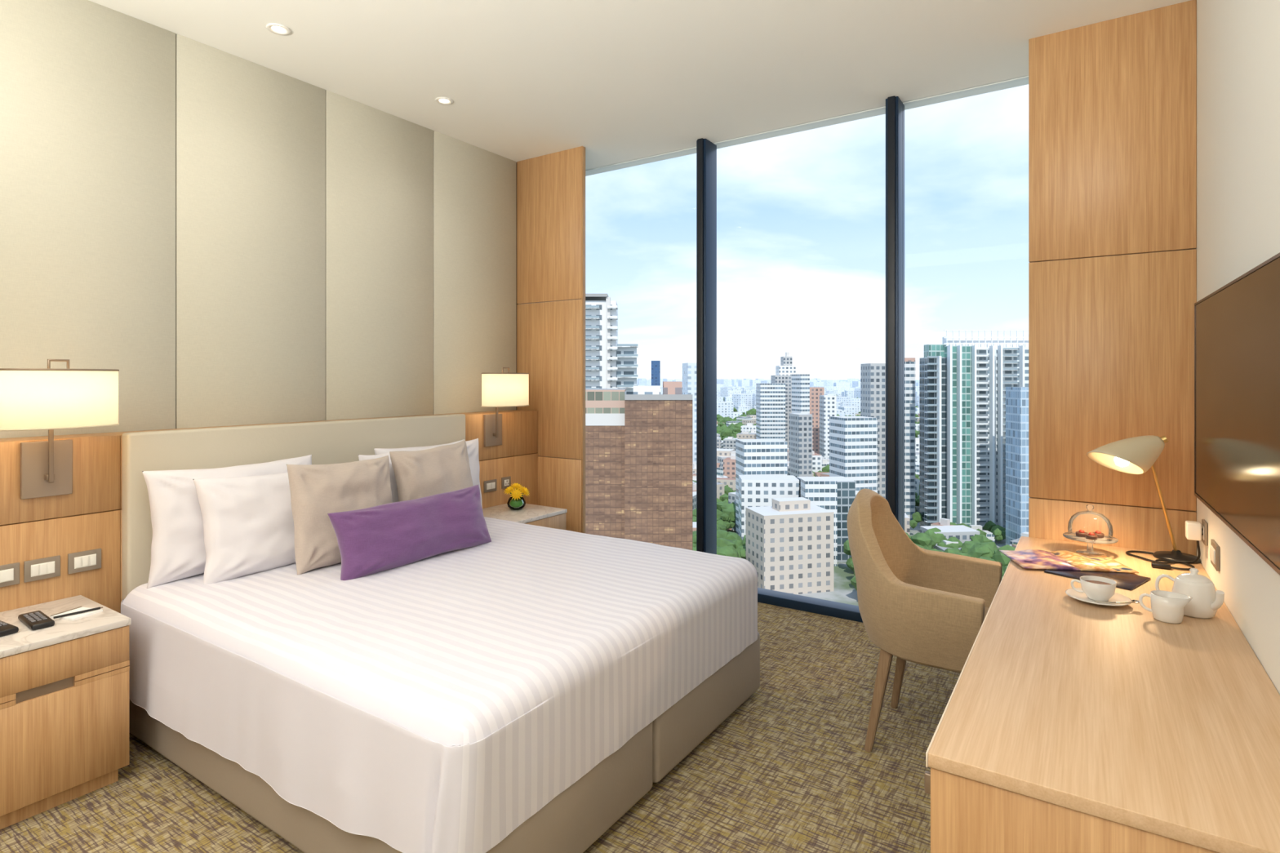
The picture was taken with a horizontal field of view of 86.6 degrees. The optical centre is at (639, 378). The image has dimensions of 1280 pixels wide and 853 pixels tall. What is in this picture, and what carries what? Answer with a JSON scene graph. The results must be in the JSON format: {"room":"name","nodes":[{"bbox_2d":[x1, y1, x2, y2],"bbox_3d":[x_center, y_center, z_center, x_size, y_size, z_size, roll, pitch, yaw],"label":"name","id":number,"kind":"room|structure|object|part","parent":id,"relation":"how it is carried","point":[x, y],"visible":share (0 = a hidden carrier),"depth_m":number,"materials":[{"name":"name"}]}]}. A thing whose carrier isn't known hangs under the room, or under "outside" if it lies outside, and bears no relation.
{"room":"hotel room","nodes":[
{"label":"hotel room","id":0,"kind":"room"},
{"bbox_2d":[0,0,515,438],"bbox_3d":[-2.628,-0.080,2.364,0.012,3.000,6.236,0,0,34],"label":"wall","id":1,"kind":"structure","parent":0,"point":[245,242],"depth_m":3.30,"materials":[{"name":"fabric"}]},
{"bbox_2d":[0,562,19,587],"bbox_3d":[-2.295,0.715,2.461,0.014,0.078,0.075,0,0,34],"label":"light switch","id":2,"kind":"object","parent":1,"relation":"attached to","point":[9,573],"visible":1,"depth_m":2.46,"materials":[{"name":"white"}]},
{"bbox_2d":[23,555,60,582],"bbox_3d":[-2.238,0.715,2.547,0.014,0.078,0.105,0,0,34],"label":"light switch","id":3,"kind":"object","parent":1,"relation":"attached to","point":[46,567],"visible":1,"depth_m":2.54,"materials":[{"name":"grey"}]},
{"bbox_2d":[0,359,119,499],"bbox_3d":[-2.136,0.188,2.494,0.243,0.514,0.367,0,0,34],"label":"wall sconce","id":4,"kind":"object","parent":1,"relation":"attached to","point":[50,399],"visible":1,"depth_m":2.46,"materials":[{"name":"beige fabric"}]},
{"bbox_3d":[-2.229,0.341,2.556,0.020,0.208,0.150,0,0,34],"label":"plate","id":5,"kind":"part","parent":4,"relation":"part of","materials":[{"name":"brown metal"}]},
{"bbox_3d":[-2.195,0.255,2.533,0.013,0.270,0.014,0,0,34],"label":"stem","id":6,"kind":"part","parent":4,"relation":"part of","materials":[{"name":"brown metal"}]},
{"bbox_3d":[-2.130,0.074,2.490,0.220,0.208,0.360,0,0,34],"label":"lamp shade","id":7,"kind":"part","parent":4,"relation":"part of","materials":[{"name":"beige fabric"}]},
{"bbox_2d":[67,548,101,574],"bbox_3d":[-2.167,0.715,2.655,0.014,0.078,0.105,0,0,34],"label":"light switch","id":8,"kind":"object","parent":1,"relation":"attached to","point":[88,560],"visible":1,"depth_m":2.65,"materials":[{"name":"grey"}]},
{"bbox_3d":[-2.331,-0.080,2.812,0.012,3.000,0.728,0,0,34],"label":"linen panel","id":9,"kind":"part","parent":1,"relation":"part of","materials":[{"name":"beige fabric"}]},
{"bbox_3d":[-1.927,-0.080,3.422,0.012,3.000,0.727,0,0,34],"label":"linen panel","id":10,"kind":"part","parent":1,"relation":"part of","materials":[{"name":"beige fabric"}]},
{"bbox_2d":[0,409,537,613],"bbox_3d":[-2.535,0.826,2.302,0.208,1.188,6.238,0,0,34],"label":"panelling","id":11,"kind":"structure","parent":1,"relation":"attached to","point":[89,517],"depth_m":2.67,"materials":[{"name":"brown wood"}]},
{"bbox_3d":[-2.495,0.382,2.364,0.208,0.300,1.085,0,0,34],"label":"oak panel","id":12,"kind":"part","parent":11,"relation":"part of","materials":[{"name":"brown wood"}]},
{"bbox_3d":[-2.495,0.978,2.364,0.208,0.884,1.085,0,0,34],"label":"oak panel","id":13,"kind":"part","parent":11,"relation":"part of","materials":[{"name":"brown wood"}]},
{"bbox_3d":[-1.706,0.978,3.555,0.208,0.884,1.768,0,0,34],"label":"oak panel","id":14,"kind":"part","parent":11,"relation":"part of","materials":[{"name":"brown wood"}]},
{"bbox_3d":[-1.706,0.382,3.555,0.208,0.300,1.768,0,0,34],"label":"oak panel","id":15,"kind":"part","parent":11,"relation":"part of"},
{"bbox_3d":[-1.015,0.382,4.598,0.208,0.300,0.731,0,0,34],"label":"oak panel","id":16,"kind":"part","parent":11,"relation":"part of","materials":[{"name":"brown wood"}]},
{"bbox_3d":[-1.015,0.978,4.598,0.208,0.884,0.731,0,0,34],"label":"oak panel","id":17,"kind":"part","parent":11,"relation":"part of","materials":[{"name":"brown wood"}]},
{"bbox_3d":[-1.523,-0.080,4.032,0.012,3.000,0.729,0,0,34],"label":"linen panel","id":18,"kind":"part","parent":1,"relation":"part of","materials":[{"name":"beige fabric"}]},
{"bbox_3d":[-1.113,-0.080,4.652,0.012,3.000,0.748,0,0,34],"label":"linen panel","id":19,"kind":"part","parent":1,"relation":"part of","materials":[{"name":"beige fabric"}]},
{"bbox_2d":[483,479,497,493],"bbox_3d":[-0.978,0.706,4.450,0.014,0.075,0.110,0,0,34],"label":"light switch","id":20,"kind":"object","parent":1,"relation":"attached to","point":[489,486],"visible":1,"depth_m":4.44,"materials":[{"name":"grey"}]},
{"bbox_2d":[480,367,528,446],"bbox_3d":[-0.875,0.188,4.399,0.243,0.514,0.367,0,0,34],"label":"wall sconce","id":21,"kind":"object","parent":1,"relation":"attached to","point":[502,389],"visible":1,"depth_m":4.30,"materials":[{"name":"beige fabric"}]},
{"bbox_3d":[-0.965,0.341,4.465,0.020,0.208,0.150,0,0,34],"label":"plate","id":22,"kind":"part","parent":21,"relation":"part of","materials":[{"name":"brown metal"}]},
{"bbox_3d":[-0.933,0.255,4.438,0.013,0.270,0.014,0,0,34],"label":"stem","id":23,"kind":"part","parent":21,"relation":"part of","materials":[{"name":"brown metal"}]},
{"bbox_3d":[-0.868,0.074,4.395,0.220,0.208,0.360,0,0,34],"label":"lamp shade","id":24,"kind":"part","parent":21,"relation":"part of","materials":[{"name":"beige fabric"}]},
{"bbox_2d":[501,476,511,488],"bbox_3d":[-0.898,0.703,4.570,0.015,0.075,0.080,0,0,34],"label":"power outlet","id":25,"kind":"object","parent":1,"relation":"attached to","point":[505,482],"visible":0.92,"depth_m":4.56,"materials":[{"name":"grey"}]},
{"bbox_2d":[0,602,960,852],"bbox_3d":[-0.892,1.480,1.478,4.101,0.120,6.920,0,0,34],"label":"floor","id":26,"kind":"structure","parent":0,"point":[790,770],"depth_m":2.35,"materials":[{"name":"carpet"}]},
{"bbox_2d":[0,595,131,830],"bbox_3d":[-2.113,1.133,2.327,0.468,0.575,0.465,0,0,34],"label":"nightstand","id":27,"kind":"object","parent":26,"relation":"on","point":[64,686],"visible":1,"depth_m":2.25,"materials":[{"name":"brown wood"}]},
{"bbox_3d":[-2.013,1.001,2.079,0.020,0.018,0.154,0,0,34],"label":"drawer","id":28,"kind":"part","parent":27,"relation":"part of","materials":[{"name":"brown wood"}]},
{"bbox_3d":[-2.013,1.020,2.079,0.020,0.015,0.154,0,0,34],"label":"door","id":29,"kind":"part","parent":27,"relation":"part of","materials":[{"name":"brown wood"}]},
{"bbox_2d":[0,620,18,636],"bbox_3d":[-2.162,0.834,2.277,0.200,0.022,0.060,0,0,28],"label":"remote control","id":30,"kind":"object","parent":27,"relation":"on","point":[6,628],"visible":1,"depth_m":2.24,"materials":[{"name":"black plastic"}]},
{"bbox_2d":[17,610,54,630],"bbox_3d":[-2.082,0.834,2.344,0.180,0.022,0.062,0,0,36],"label":"remote control","id":31,"kind":"object","parent":27,"relation":"on","point":[34,620],"visible":1,"depth_m":2.32,"materials":[{"name":"black plastic"}]},
{"bbox_3d":[-1.934,1.010,2.208,0.007,0.036,0.150,0,0,34],"label":"finger pull","id":32,"kind":"part","parent":27,"relation":"part of","materials":[{"name":"brown wood"}]},
{"bbox_3d":[-1.929,0.931,2.205,0.020,0.122,0.457,0,0,34],"label":"drawer","id":33,"kind":"part","parent":27,"relation":"part of","materials":[{"name":"brown wood"}]},
{"bbox_3d":[-1.929,1.194,2.205,0.020,0.332,0.457,0,0,34],"label":"door","id":34,"kind":"part","parent":27,"relation":"part of","materials":[{"name":"brown wood"}]},
{"bbox_2d":[50,606,102,620],"bbox_3d":[-2.013,0.841,2.430,0.110,0.008,0.100,0,0,16],"label":"notepad","id":35,"kind":"object","parent":27,"relation":"on","point":[77,616],"visible":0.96,"depth_m":2.42,"materials":[{"name":"white paper"}]},
{"bbox_2d":[53,607,102,618],"bbox_3d":[-1.996,0.834,2.418,0.008,0.008,0.138,0,0,39],"label":"pen","id":36,"kind":"object","parent":35,"relation":"on","point":[96,608],"visible":1,"depth_m":2.41,"materials":[{"name":"black plastic"}]},
{"bbox_3d":[-1.845,1.001,2.332,0.020,0.018,0.154,0,0,34],"label":"drawer","id":37,"kind":"part","parent":27,"relation":"part of","materials":[{"name":"brown wood"}]},
{"bbox_3d":[-1.845,1.020,2.332,0.020,0.015,0.154,0,0,34],"label":"door","id":38,"kind":"part","parent":27,"relation":"part of","materials":[{"name":"brown wood"}]},
{"bbox_2d":[120,413,759,852],"bbox_3d":[-0.781,0.821,2.893,2.063,1.198,1.853,0,0,34],"label":"double bed","id":39,"kind":"object","parent":26,"relation":"on","point":[521,691],"visible":0.86,"depth_m":2.19,"materials":[{"name":"white fabric"}]},
{"bbox_2d":[142,454,311,588],"bbox_3d":[-1.747,0.595,2.953,0.223,0.476,0.702,0,0,34],"label":"pillow","id":40,"kind":"object","parent":39,"relation":"on","point":[178,551],"visible":0.45,"depth_m":2.72,"materials":[{"name":"white fabric"}]},
{"bbox_2d":[192,472,295,584],"bbox_3d":[-1.544,0.614,2.973,0.278,0.461,0.703,0,0,35],"label":"pillow","id":41,"kind":"object","parent":39,"relation":"on","point":[248,522],"visible":0.55,"depth_m":2.77,"materials":[{"name":"white fabric"}]},
{"bbox_3d":[-1.589,0.821,3.477,0.070,1.198,1.770,0,0,34],"label":"headboard","id":42,"kind":"part","parent":39,"relation":"part of","materials":[{"name":"beige leather"}]},
{"bbox_2d":[286,455,392,574],"bbox_3d":[-1.300,0.589,3.009,0.248,0.492,0.509,0,0,33],"label":"throw pillow","id":43,"kind":"object","parent":39,"relation":"on","point":[317,491],"visible":0.72,"depth_m":2.87,"materials":[{"name":"beige fabric"}]},
{"bbox_2d":[327,484,491,580],"bbox_3d":[-0.992,0.675,3.034,0.255,0.345,0.807,0,0,35],"label":"bolster cushion","id":44,"kind":"object","parent":39,"relation":"on","point":[377,539],"visible":0.98,"depth_m":2.91,"materials":[{"name":"purple fabric"}]},
{"bbox_2d":[357,439,464,502],"bbox_3d":[-1.149,0.592,3.567,0.245,0.512,0.715,0,0,31],"label":"pillow","id":45,"kind":"object","parent":39,"relation":"on","point":[361,457],"visible":0.05,"depth_m":3.35,"materials":[{"name":"white fabric"}]},
{"bbox_2d":[373,438,482,507],"bbox_3d":[-1.168,0.595,3.832,0.223,0.475,0.727,0,0,34],"label":"pillow","id":46,"kind":"object","parent":39,"relation":"on","point":[472,445],"visible":0.18,"depth_m":4.01,"materials":[{"name":"white fabric"}]},
{"bbox_2d":[389,440,473,502],"bbox_3d":[-1.031,0.578,3.448,0.241,0.523,0.496,0,0,34],"label":"throw pillow","id":47,"kind":"object","parent":39,"relation":"on","point":[418,474],"visible":0.47,"depth_m":3.37,"materials":[{"name":"beige fabric"}]},
{"bbox_2d":[482,503,567,529],"bbox_3d":[-0.793,1.133,4.319,0.468,0.575,0.465,0,0,34],"label":"nightstand","id":48,"kind":"object","parent":26,"relation":"on","point":[531,514],"visible":0.21,"depth_m":4.28,"materials":[{"name":"white stone"}]},
{"bbox_2d":[503,483,529,510],"bbox_3d":[-0.787,0.760,4.376,0.143,0.167,0.162,0,0,34],"label":"flower vase","id":49,"kind":"object","parent":48,"relation":"on","point":[513,504],"visible":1,"depth_m":4.35,"materials":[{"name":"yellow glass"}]},
{"bbox_2d":[506,496,525,510],"bbox_3d":[-0.796,0.806,4.377,0.120,0.075,0.120,0,0,34],"label":"glass bowl","id":50,"kind":"object","parent":49,"relation":"attached to","point":[513,504],"depth_m":4.35,"materials":[{"name":"green glass"}]},
{"bbox_3d":[-0.610,0.931,4.198,0.020,0.122,0.457,0,0,34],"label":"drawer","id":51,"kind":"part","parent":48,"relation":"part of","materials":[{"name":"brown wood"}]},
{"bbox_2d":[696,138,716,554],"bbox_3d":[0.447,-0.080,4.561,0.070,3.000,0.160,0,0,34],"label":"post","id":52,"kind":"object","parent":26,"relation":"on","point":[709,148],"visible":0.58,"depth_m":4.52,"materials":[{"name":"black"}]},
{"bbox_2d":[697,137,703,551],"bbox_3d":[0.399,-0.080,4.488,0.040,3.000,0.015,0,0,34],"label":"window mullion","id":53,"kind":"structure","parent":52,"relation":"attached to","point":[700,141],"depth_m":4.48,"materials":[{"name":"black metal"}]},
{"bbox_2d":[712,105,885,622],"bbox_3d":[0.960,-0.080,4.234,1.145,3.000,0.120,0,0,34],"label":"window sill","id":54,"kind":"structure","parent":26,"relation":"on","point":[821,606],"depth_m":4.14,"materials":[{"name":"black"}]},
{"bbox_3d":[0.968,-0.105,4.247,1.145,2.950,0.010,0,0,34],"label":"glass pane","id":55,"kind":"part","parent":54,"relation":"part of","materials":[{"name":"clear glass"}]},
{"bbox_2d":[885,96,904,530],"bbox_3d":[1.460,-0.080,3.890,0.070,3.000,0.160,0,0,34],"label":"post","id":56,"kind":"object","parent":26,"relation":"on","point":[900,120],"visible":0.44,"depth_m":3.84,"materials":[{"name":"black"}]},
{"bbox_2d":[887,95,895,516],"bbox_3d":[1.412,-0.080,3.817,0.040,3.000,0.015,0,0,34],"label":"window mullion","id":57,"kind":"structure","parent":56,"relation":"attached to","point":[891,100],"depth_m":3.81,"materials":[{"name":"black"}]},
{"bbox_2d":[847,488,1002,752],"bbox_3d":[1.104,0.939,2.681,0.559,0.961,0.608,0,0,34],"label":"armchair","id":58,"kind":"object","parent":26,"relation":"on","point":[918,605],"depth_m":2.57,"materials":[{"name":"beige fabric"}]},
{"bbox_2d":[924,536,1279,852],"bbox_3d":[1.206,0.825,2.243,1.212,1.190,2.207,0,0,34],"label":"desk","id":59,"kind":"object","parent":26,"relation":"on","point":[1067,724],"visible":0.95,"depth_m":1.42,"materials":[{"name":"brown wood"}]},
{"bbox_3d":[0.574,0.805,1.352,0.014,0.040,0.012,0,0,34],"label":"drawer handle","id":60,"kind":"part","parent":59,"relation":"part of","materials":[{"name":"brown metal"}]},
{"bbox_2d":[998,549,1138,573],"bbox_3d":[1.696,0.726,2.715,0.400,0.011,0.270,0,0,9],"label":"open magazine","id":61,"kind":"object","parent":59,"relation":"on","point":[1028,558],"visible":1,"depth_m":2.69,"materials":[{"name":"multicoloured paper"}]},
{"bbox_3d":[0.845,1.094,1.179,0.633,0.652,0.026,0,0,34],"label":"panel","id":62,"kind":"part","parent":59,"relation":"part of","materials":[{"name":"brown wood"}]},
{"bbox_2d":[1062,504,1118,555],"bbox_3d":[1.894,0.635,2.860,0.196,0.207,0.196,0,0,34],"label":"glass cake dome","id":63,"kind":"object","parent":59,"relation":"on","point":[1081,535],"visible":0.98,"depth_m":2.86,"materials":[{"name":"clear glass"}]},
{"bbox_2d":[1044,569,1151,590],"bbox_3d":[1.706,0.737,2.540,0.210,0.006,0.280,0,0,-38],"label":"magazine","id":64,"kind":"object","parent":59,"relation":"on","point":[1124,580],"visible":0.7,"depth_m":2.52,"materials":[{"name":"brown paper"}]},
{"bbox_2d":[1065,575,1131,605],"bbox_3d":[1.517,0.704,2.252,0.184,0.070,0.184,0,0,34],"label":"teacup","id":65,"kind":"object","parent":59,"relation":"on","point":[1093,588],"visible":0.99,"depth_m":2.24,"materials":[{"name":"white ceramic"}]},
{"bbox_2d":[1070,575,1116,601],"bbox_3d":[1.506,0.701,2.259,0.128,0.062,0.102,0,0,34],"label":"cup","id":66,"kind":"object","parent":65,"relation":"on","point":[1093,588],"depth_m":2.24,"materials":[{"name":"white ceramic"}]},
{"bbox_2d":[1094,600,1139,604],"bbox_3d":[1.537,0.719,2.188,0.123,0.007,0.076,0,0,34],"label":"teaspoon","id":67,"kind":"object","parent":65,"relation":"on","point":[1135,602],"visible":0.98,"depth_m":2.17,"materials":[{"name":"silver metal"}]},
{"bbox_2d":[1130,600,1139,604],"bbox_3d":[1.589,0.718,2.178,0.026,0.004,0.036,0,0,34],"label":"spoon bowl","id":68,"kind":"object","parent":67,"relation":"on","point":[1135,602],"depth_m":2.18,"materials":[{"name":"silver metal"}]},
{"bbox_2d":[1086,435,1200,564],"bbox_3d":[2.048,0.485,2.766,0.385,0.510,0.342,0,0,34],"label":"desk lamp","id":69,"kind":"object","parent":59,"relation":"on","point":[1135,455],"depth_m":2.73,"materials":[{"name":"beige metal"}]},
{"bbox_2d":[1125,540,1200,570],"bbox_3d":[2.104,0.643,2.729,0.246,0.192,0.255,0,0,34],"label":"power cable","id":70,"kind":"object","parent":59,"relation":"on","point":[1157,563],"visible":0.95,"depth_m":2.66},
{"bbox_2d":[1151,562,1170,569],"bbox_3d":[2.026,0.731,2.643,0.060,0.017,0.025,0,0,34],"label":"switch","id":71,"kind":"object","parent":70,"relation":"attached to","point":[1155,565],"depth_m":2.63,"materials":[{"name":"black plastic"}]},
{"bbox_3d":[2.102,0.679,2.744,0.129,0.118,0.275,0,0,-2],"label":"cord","id":72,"kind":"part","parent":70,"relation":"part of","materials":[{"name":"black plastic"}]},
{"bbox_2d":[1138,590,1192,623],"bbox_3d":[1.606,0.700,2.079,0.130,0.078,0.084,0,0,34],"label":"milk jug","id":73,"kind":"object","parent":59,"relation":"on","point":[1166,606],"visible":1,"depth_m":2.05,"materials":[{"name":"white ceramic"}]},
{"bbox_3d":[1.566,0.695,2.105,0.034,0.056,0.009,0,0,34],"label":"jug handle","id":74,"kind":"part","parent":73,"relation":"part of","materials":[{"name":"white ceramic"}]},
{"bbox_2d":[1155,568,1224,618],"bbox_3d":[1.717,0.667,2.131,0.162,0.143,0.134,0,0,34],"label":"teapot","id":75,"kind":"object","parent":59,"relation":"on","point":[1205,602],"visible":0.88,"depth_m":2.09,"materials":[{"name":"white ceramic"}]},
{"bbox_3d":[1.750,0.676,2.062,0.023,0.071,0.057,0,0,13],"label":"spout","id":76,"kind":"part","parent":75,"relation":"part of","materials":[{"name":"white ceramic"}]},
{"bbox_3d":[-0.122,1.393,4.950,1.310,0.055,0.120,0,0,34],"label":"window","id":77,"kind":"structure","parent":26,"relation":"on","visible":0},
{"bbox_2d":[585,146,696,170],"bbox_3d":[-0.114,-0.105,4.963,1.310,2.950,0.010,0,0,34],"label":"window","id":78,"kind":"structure","parent":77,"relation":"attached to","point":[695,146],"depth_m":4.92,"materials":[{"name":"grey metal"}]},
{"bbox_3d":[2.023,1.393,3.530,1.266,0.055,0.120,0,0,34],"label":"window","id":79,"kind":"structure","parent":26,"relation":"on","visible":0},
{"bbox_2d":[902,75,1026,520],"bbox_3d":[2.031,-0.105,3.542,1.266,2.950,0.010,0,0,34],"label":"window","id":80,"kind":"structure","parent":79,"relation":"attached to","point":[1025,75],"depth_m":3.89,"materials":[{"name":"black metal"}]},
{"bbox_2d":[515,162,518,409],"bbox_3d":[-2.523,-0.080,2.630,0.108,3.000,6.800,0,0,34],"label":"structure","id":81,"kind":"object","parent":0,"point":[516,162],"visible":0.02,"depth_m":4.98,"materials":[{"name":"brown"}]},
{"bbox_2d":[518,298,581,459],"bbox_3d":[-0.635,-0.080,4.818,0.599,3.000,0.016,0,0,34],"label":"wall","id":82,"kind":"structure","parent":0,"point":[578,299],"depth_m":4.77,"materials":[{"name":"brown wood"}]},
{"bbox_2d":[516,299,581,459],"bbox_3d":[-0.645,0.009,4.803,0.599,1.093,0.018,0,0,34],"label":"cladding","id":83,"kind":"object","parent":82,"relation":"attached to","point":[548,334],"visible":0.76,"depth_m":4.76,"materials":[{"name":"brown wood"}]},
{"bbox_2d":[516,146,581,303],"bbox_3d":[-0.645,-1.061,4.803,0.599,1.038,0.018,0,0,34],"label":"cladding","id":84,"kind":"object","parent":82,"relation":"attached to","point":[548,186],"visible":1,"depth_m":4.79,"materials":[{"name":"brown wood"}]},
{"bbox_2d":[537,456,581,533],"bbox_3d":[-0.645,0.990,4.803,0.599,0.861,0.018,0,0,34],"label":"cladding","id":85,"kind":"object","parent":82,"relation":"attached to","point":[559,479],"visible":0.3,"depth_m":4.72,"materials":[{"name":"brown wood"}]},
{"bbox_2d":[581,146,585,533],"bbox_3d":[-0.387,-0.080,4.642,0.010,3.000,0.036,0,0,34],"label":"panel edge","id":86,"kind":"object","parent":82,"relation":"attached to","point":[583,148],"visible":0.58,"depth_m":4.63,"materials":[{"name":"brown wood"}]},
{"bbox_2d":[88,0,1190,176],"bbox_3d":[-0.892,-1.649,1.478,4.101,0.162,6.920,0,0,34],"label":"ceiling","id":87,"kind":"structure","parent":0,"point":[621,81],"depth_m":3.35,"materials":[{"name":"white paint"}]},
{"bbox_2d":[266,22,290,35],"bbox_3d":[-1.632,-1.576,3.069,0.100,0.007,0.100,0,0,34],"label":"recessed light","id":88,"kind":"object","parent":87,"relation":"in","point":[275,28],"depth_m":3.07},
{"bbox_2d":[435,96,453,104],"bbox_3d":[-1.113,-1.576,3.862,0.100,0.007,0.100,0,0,34],"label":"recessed light","id":89,"kind":"object","parent":87,"relation":"in","point":[443,100],"depth_m":3.86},
{"bbox_2d":[585,146,696,173],"bbox_3d":[-0.099,-1.578,4.986,1.310,0.004,0.035,0,0,34],"label":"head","id":90,"kind":"object","parent":87,"relation":"attached to","point":[694,148],"visible":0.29,"depth_m":4.90},
{"bbox_2d":[713,106,885,145],"bbox_3d":[0.983,-1.578,4.269,1.145,0.004,0.035,0,0,34],"label":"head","id":91,"kind":"object","parent":87,"relation":"attached to","point":[882,108],"visible":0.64,"depth_m":4.24},
{"bbox_2d":[902,75,1028,105],"bbox_3d":[2.046,-1.578,3.565,1.266,0.004,0.035,0,0,34],"label":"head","id":92,"kind":"object","parent":87,"relation":"attached to","point":[1027,77],"visible":0.36,"depth_m":3.73},
{"bbox_2d":[1195,0,1279,694],"bbox_3d":[0.768,-0.080,0.379,0.120,3.000,6.920,0,0,34],"label":"wall","id":93,"kind":"structure","parent":0,"point":[1238,41],"depth_m":2.03,"materials":[{"name":"white paint"}]},
{"bbox_2d":[1185,520,1201,541],"bbox_3d":[2.132,0.588,2.618,0.046,0.065,0.060,0,0,34],"label":"plug adapter","id":94,"kind":"object","parent":93,"relation":"attached to","point":[1193,529],"visible":1,"depth_m":2.60,"materials":[{"name":"white plastic"}]},
{"bbox_2d":[1201,519,1208,546],"bbox_3d":[2.158,0.590,2.601,0.015,0.085,0.090,0,0,34],"label":"power outlet","id":95,"kind":"object","parent":93,"relation":"attached to","point":[1204,524],"depth_m":2.57,"materials":[{"name":"grey plastic"}]},
{"bbox_2d":[1209,539,1219,571],"bbox_3d":[2.014,0.620,2.384,0.014,0.085,0.130,0,0,34],"label":"light switch","id":96,"kind":"object","parent":93,"relation":"attached to","point":[1214,547],"visible":1,"depth_m":2.35,"materials":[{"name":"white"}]},
{"bbox_2d":[1194,252,1279,575],"bbox_3d":[1.710,0.078,1.950,0.033,0.704,1.280,0,0,32],"label":"tv","id":97,"kind":"object","parent":93,"relation":"attached to","point":[1237,326],"visible":1,"depth_m":1.82,"materials":[{"name":"black plastic"}]},
{"label":"outside","id":98,"kind":"structure","parent":0,"visible":0},
{"bbox_2d":[636,377,1028,605],"bbox_3d":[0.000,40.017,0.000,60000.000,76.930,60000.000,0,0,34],"label":"district","id":99,"kind":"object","parent":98,"point":[735,397],"visible":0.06,"depth_m":387.15,"materials":[{"name":"white concrete"}]},
{"bbox_2d":[585,293,636,394],"bbox_3d":[-23.323,24.620,227.359,44.073,103.600,37.273,0,0,34],"label":"residential tower","id":100,"kind":"structure","parent":99,"relation":"on","point":[602,300],"depth_m":219.97,"materials":[{"name":"white concrete"}]},
{"bbox_2d":[585,305,638,388],"bbox_3d":[-9.036,14.720,219.848,14.909,76.000,12.841,0,0,34],"label":"balconies","id":101,"kind":"object","parent":100,"relation":"attached to","point":[588,307],"visible":0.33,"depth_m":218.00,"materials":[{"name":"white concrete"}]},
{"bbox_2d":[585,381,693,550],"bbox_3d":[-9.386,38.620,159.869,46.228,75.600,36.759,0,0,34],"label":"brick building","id":102,"kind":"structure","parent":99,"relation":"on","point":[639,445],"depth_m":150.01,"materials":[{"name":"brown brick"}]},
{"bbox_2d":[651,360,660,386],"bbox_3d":[20.880,26.670,908.000,18.438,99.500,19.701,0,0,34],"label":"tower","id":103,"kind":"structure","parent":99,"relation":"on","point":[655,365],"depth_m":900.05,"materials":[{"name":"blue glass"}]},
{"bbox_2d":[682,363,836,477],"bbox_3d":[97.531,32.620,504.263,121.011,87.600,179.505,0,0,34],"label":"buildings","id":104,"kind":"structure","parent":99,"relation":"on","point":[811,410],"depth_m":513.21,"materials":[{"name":"white concrete"}]},
{"bbox_2d":[755,351,795,448],"bbox_3d":[119.754,26.670,590.202,33.492,99.500,73.149,0,0,34],"label":"stepped skyscraper","id":105,"kind":"structure","parent":99,"relation":"on","point":[774,399],"depth_m":559.95,"materials":[{"name":"white concrete"}]},
{"bbox_2d":[745,497,833,594],"bbox_3d":[54.360,60.420,248.000,30.065,32.000,30.842,0,0,34],"label":"apartment block","id":106,"kind":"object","parent":99,"relation":"on","point":[789,542],"visible":0.92,"depth_m":240.89,"materials":[{"name":"white concrete"}]},
{"bbox_2d":[735,439,979,566],"bbox_3d":[88.746,52.920,297.099,104.154,47.000,60.816,0,0,34],"label":"buildings","id":107,"kind":"structure","parent":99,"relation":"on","point":[762,477],"depth_m":290.14,"materials":[{"name":"white concrete"}]},
{"bbox_2d":[829,357,915,519],"bbox_3d":[117.962,32.920,346.130,34.537,87.000,50.290,0,0,34],"label":"towers","id":108,"kind":"structure","parent":99,"relation":"on","point":[857,444],"depth_m":349.72,"materials":[{"name":"white concrete"}]},
{"bbox_2d":[919,344,1028,531],"bbox_3d":[179.915,29.920,336.848,70.730,93.000,55.216,0,0,34],"label":"condominium tower","id":109,"kind":"structure","parent":99,"relation":"on","point":[929,349],"depth_m":329.98,"materials":[{"name":"white concrete"}]},
{"bbox_2d":[924,329,1028,527],"bbox_3d":[178.940,26.370,332.614,65.202,100.100,55.280,0,0,34],"label":"balconies","id":110,"kind":"object","parent":109,"relation":"attached to","point":[992,342],"depth_m":326.37,"materials":[{"name":"white concrete"}]},
{"bbox_2d":[1005,386,1029,545],"bbox_3d":[182.700,40.170,296.000,40.477,72.500,32.420,0,0,34],"label":"glass building","id":111,"kind":"structure","parent":99,"relation":"on","point":[1017,497],"depth_m":293.63,"materials":[{"name":"blue glass"}]},
{"bbox_3d":[2.190,-0.079,3.188,0.600,2.998,0.395,0,0,34],"label":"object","id":112,"kind":"object","parent":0,"visible":0},
{"bbox_2d":[1028,497,1196,555],"bbox_3d":[2.073,0.990,3.011,0.608,0.861,0.030,0,0,34],"label":"cladding","id":113,"kind":"object","parent":112,"relation":"attached to","point":[1136,527],"visible":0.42,"depth_m":2.98,"materials":[{"name":"brown wood"}]},
{"bbox_2d":[1028,248,1196,511],"bbox_3d":[2.073,0.009,3.011,0.608,1.093,0.030,0,0,34],"label":"cladding","id":114,"kind":"object","parent":112,"relation":"attached to","point":[1111,339],"visible":0.94,"depth_m":2.99,"materials":[{"name":"brown wood"}]},
{"bbox_2d":[1028,0,1196,262],"bbox_3d":[2.073,-1.061,3.011,0.608,1.038,0.030,0,0,34],"label":"cladding","id":115,"kind":"object","parent":112,"relation":"attached to","point":[1113,103],"visible":1,"depth_m":2.99,"materials":[{"name":"brown wood"}]}
]}

